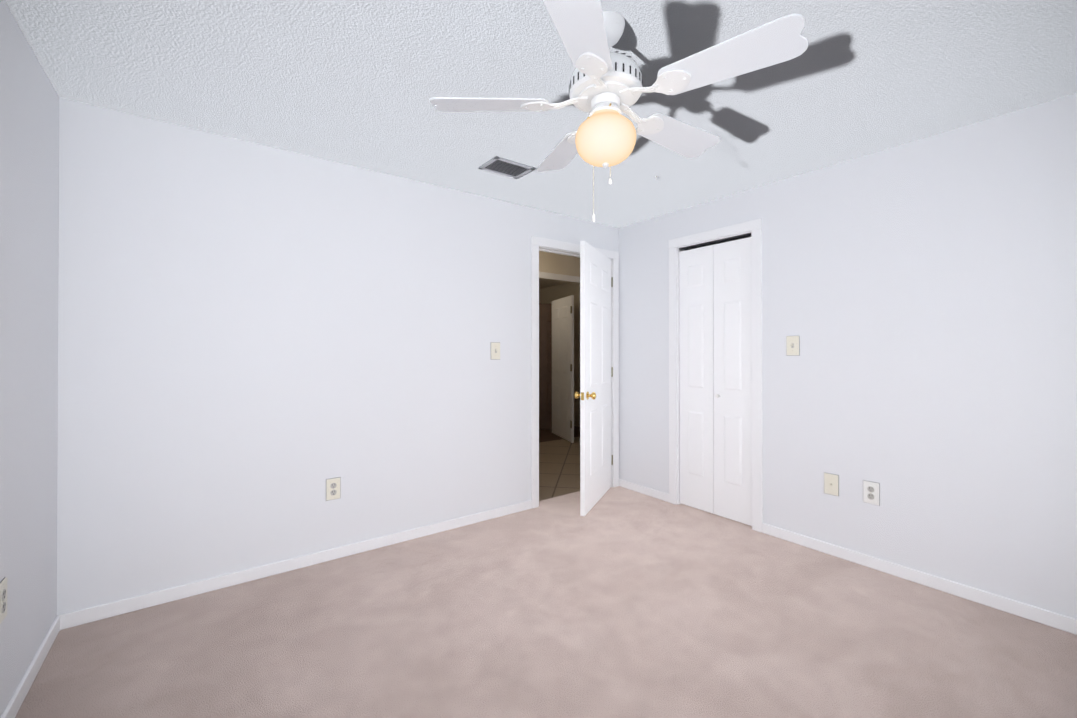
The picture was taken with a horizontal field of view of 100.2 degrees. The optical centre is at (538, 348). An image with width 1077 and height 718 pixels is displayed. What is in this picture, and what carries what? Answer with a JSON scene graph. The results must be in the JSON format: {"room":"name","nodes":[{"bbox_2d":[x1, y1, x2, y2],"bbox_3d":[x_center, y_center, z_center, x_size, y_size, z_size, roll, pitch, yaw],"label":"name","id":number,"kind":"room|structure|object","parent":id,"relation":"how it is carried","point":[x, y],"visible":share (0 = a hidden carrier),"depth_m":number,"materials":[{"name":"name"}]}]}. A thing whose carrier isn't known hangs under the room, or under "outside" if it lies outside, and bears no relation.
{"room":"empty bedroom","nodes":[
{"label":"empty bedroom","id":0,"kind":"room"},
{"bbox_2d":[0,0,58,716],"bbox_3d":[-1.195,0.059,0.630,0.100,2.440,3.700,0,0,-37],"label":"wall","id":1,"kind":"structure","parent":0,"point":[48,470],"depth_m":1.70,"materials":[{"name":"paint"}]},
{"bbox_2d":[0,577,6,623],"bbox_3d":[-1.766,0.833,1.484,0.009,0.132,0.084,0,0,-37],"label":"electrical outlet","id":2,"kind":"object","parent":1,"relation":"attached to","point":[3,614],"depth_m":1.49,"materials":[{"name":"beige plastic"}]},
{"bbox_2d":[1,614,64,717],"bbox_3d":[-1.159,1.245,0.670,0.013,0.068,3.470,0,0,-37],"label":"baseboard","id":3,"kind":"structure","parent":1,"relation":"attached to","point":[58,620],"depth_m":1.74,"materials":[{"name":"paint"}]},
{"bbox_2d":[57,97,618,614],"bbox_3d":[-0.710,0.072,3.236,3.792,2.440,0.100,0,0,-37],"label":"wall","id":4,"kind":"structure","parent":0,"point":[451,300],"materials":[{"name":"paint"}]},
{"bbox_2d":[65,500,531,628],"bbox_3d":[-1.115,1.256,2.859,2.637,0.068,0.013,0,0,-37],"label":"baseboard","id":5,"kind":"structure","parent":4,"relation":"attached to","point":[287,565],"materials":[{"name":"paint"}]},
{"bbox_2d":[326,477,340,500],"bbox_3d":[-1.255,0.860,2.758,0.084,0.132,0.009,0,0,-37],"label":"electrical outlet","id":6,"kind":"object","parent":4,"relation":"attached to","point":[333,487],"depth_m":2.75,"materials":[{"name":"beige plastic"}]},
{"bbox_2d":[491,342,499,359],"bbox_3d":[-0.325,0.018,3.448,0.084,0.132,0.020,0,0,-37],"label":"light switch","id":7,"kind":"object","parent":4,"relation":"attached to","point":[495,350],"depth_m":3.45,"materials":[{"name":"beige plastic"}]},
{"bbox_2d":[531,236,618,507],"bbox_3d":[0.314,0.192,3.998,1.011,2.208,0.132,0,0,-37],"label":"door frame","id":8,"kind":"structure","parent":4,"relation":"attached to","point":[538,244],"depth_m":3.75,"materials":[{"name":"paint"}]},
{"bbox_2d":[574,241,612,515],"bbox_3d":[0.503,0.229,3.837,0.173,2.108,0.842,0,0,23],"label":"entry door","id":9,"kind":"structure","parent":4,"relation":"in","point":[596,375],"depth_m":3.69,"materials":[{"name":"paint"}]},
{"bbox_2d":[5,0,1076,288],"bbox_3d":[-0.144,-1.195,3.913,5.700,0.100,7.700,0,0,-37],"label":"ceiling","id":10,"kind":"structure","parent":0,"point":[625,197],"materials":[{"name":"white paint"}]},
{"bbox_2d":[478,156,534,178],"bbox_3d":[-0.201,-1.144,2.863,0.295,0.012,0.215,0,0,-37],"label":"ceiling vent","id":11,"kind":"object","parent":10,"relation":"in","point":[504,167],"depth_m":2.85,"materials":[{"name":"metal"}]},
{"bbox_2d":[429,0,807,221],"bbox_3d":[0.274,-0.819,1.633,1.158,0.674,1.207,0,0,-37],"label":"ceiling fan","id":12,"kind":"object","parent":10,"relation":"hanging from","point":[607,144],"depth_m":1.51,"materials":[{"name":"white metal"}]},
{"bbox_2d":[15,486,1076,717],"bbox_3d":[0.325,1.335,1.756,3.892,0.100,3.700,0,0,-37],"label":"floor carpet","id":13,"kind":"object","parent":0,"point":[518,553],"depth_m":2.00,"materials":[{"name":"beige carpet"}]},
{"bbox_2d":[539,251,579,283],"bbox_3d":[0.199,-0.982,5.477,0.920,0.310,0.100,0,0,-37],"label":"wall","id":14,"kind":"structure","parent":0,"point":[554,264],"depth_m":5.46,"materials":[{"name":"beige paint"}]},
{"bbox_2d":[539,283,579,426],"bbox_3d":[1.077,0.091,7.122,0.100,2.440,4.000,0,0,-37],"label":"wall","id":15,"kind":"structure","parent":0,"point":[549,294],"depth_m":7.64,"materials":[{"name":"beige paint"}]},
{"bbox_2d":[697,236,750,247],"bbox_3d":[1.940,0.075,3.932,0.050,2.440,1.230,0,0,-37],"label":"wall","id":16,"kind":"structure","parent":0,"point":[724,241],"depth_m":4.18,"materials":[{"name":"white paint"}]},
{"bbox_2d":[619,93,1076,618],"bbox_3d":[1.876,0.070,2.855,0.100,2.440,3.600,0,0,-37],"label":"wall","id":17,"kind":"structure","parent":0,"point":[802,390],"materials":[{"name":"paint"}]},
{"bbox_2d":[619,479,668,501],"bbox_3d":[0.929,1.262,4.025,0.013,0.068,0.582,0,0,-37],"label":"baseboard","id":18,"kind":"structure","parent":17,"relation":"attached to","point":[657,494],"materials":[{"name":"paint"}]},
{"bbox_2d":[679,237,751,525],"bbox_3d":[1.359,0.237,3.498,0.071,2.088,0.622,0,0,-37],"label":"closet door","id":19,"kind":"structure","parent":17,"relation":"in","point":[716,404],"depth_m":3.47,"materials":[{"name":"paint"}]},
{"bbox_2d":[669,218,762,532],"bbox_3d":[1.377,0.189,3.511,0.116,2.208,0.786,0,0,-37],"label":"trim","id":20,"kind":"structure","parent":17,"relation":"attached to","point":[752,229],"depth_m":3.34,"materials":[{"name":"paint"}]},
{"bbox_2d":[786,336,799,355],"bbox_3d":[1.691,-0.019,3.002,0.020,0.132,0.084,0,0,-37],"label":"light switch","id":21,"kind":"object","parent":17,"relation":"attached to","point":[792,348],"depth_m":3.00,"materials":[{"name":"beige plastic"}]},
{"bbox_2d":[824,472,838,495],"bbox_3d":[1.827,0.850,2.816,0.019,0.132,0.084,0,0,-37],"label":"wall plate","id":22,"kind":"object","parent":17,"relation":"attached to","point":[831,480],"depth_m":2.82,"materials":[{"name":"beige plastic"}]},
{"bbox_2d":[863,480,879,505],"bbox_3d":[1.957,0.849,2.651,0.009,0.132,0.084,0,0,-37],"label":"electrical outlet","id":23,"kind":"object","parent":17,"relation":"attached to","point":[871,493],"depth_m":2.65,"materials":[{"name":"white plastic"}]},
{"bbox_2d":[762,523,1076,634],"bbox_3d":[2.200,1.253,2.319,0.013,0.068,2.102,0,0,-37],"label":"baseboard","id":24,"kind":"structure","parent":17,"relation":"attached to","point":[853,556],"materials":[{"name":"paint"}]},
{"bbox_3d":[-0.852,0.079,4.689,1.700,2.440,0.100,0,0,-37],"label":"wall","id":25,"kind":"structure","parent":0,"visible":0},
{"bbox_2d":[539,272,579,282],"bbox_3d":[0.234,0.203,5.424,1.060,2.200,0.016,0,0,-37],"label":"door frame","id":26,"kind":"structure","parent":25,"relation":"attached to","point":[546,275],"depth_m":5.43,"materials":[{"name":"paint"}]},
{"label":"outside","id":27,"kind":"structure","parent":0,"visible":0},
{"bbox_2d":[539,426,579,442],"bbox_3d":[-1.070,1.359,6.733,3.800,0.100,2.050,0,0,-37],"label":"floor","id":28,"kind":"structure","parent":27,"point":[545,435],"depth_m":6.79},
{"bbox_2d":[539,303,551,428],"bbox_3d":[0.059,0.285,7.299,0.800,2.030,0.047,0,0,0],"label":"hall door","id":29,"kind":"structure","parent":28,"relation":"on","point":[545,365],"depth_m":7.28,"materials":[{"name":"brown wood"}]},
{"bbox_2d":[552,295,573,442],"bbox_3d":[0.345,0.281,6.582,0.053,2.030,0.814,0,0,-18],"label":"hall door","id":30,"kind":"structure","parent":28,"relation":"on","point":[563,368],"depth_m":6.49,"materials":[{"name":"paint"}]},
{"bbox_2d":[539,436,579,500],"bbox_3d":[0.125,1.351,5.129,3.800,0.100,1.950,0,0,-37],"label":"floor","id":31,"kind":"structure","parent":27,"point":[559,467],"depth_m":4.88,"materials":[{"name":"beige tile"}]}
]}

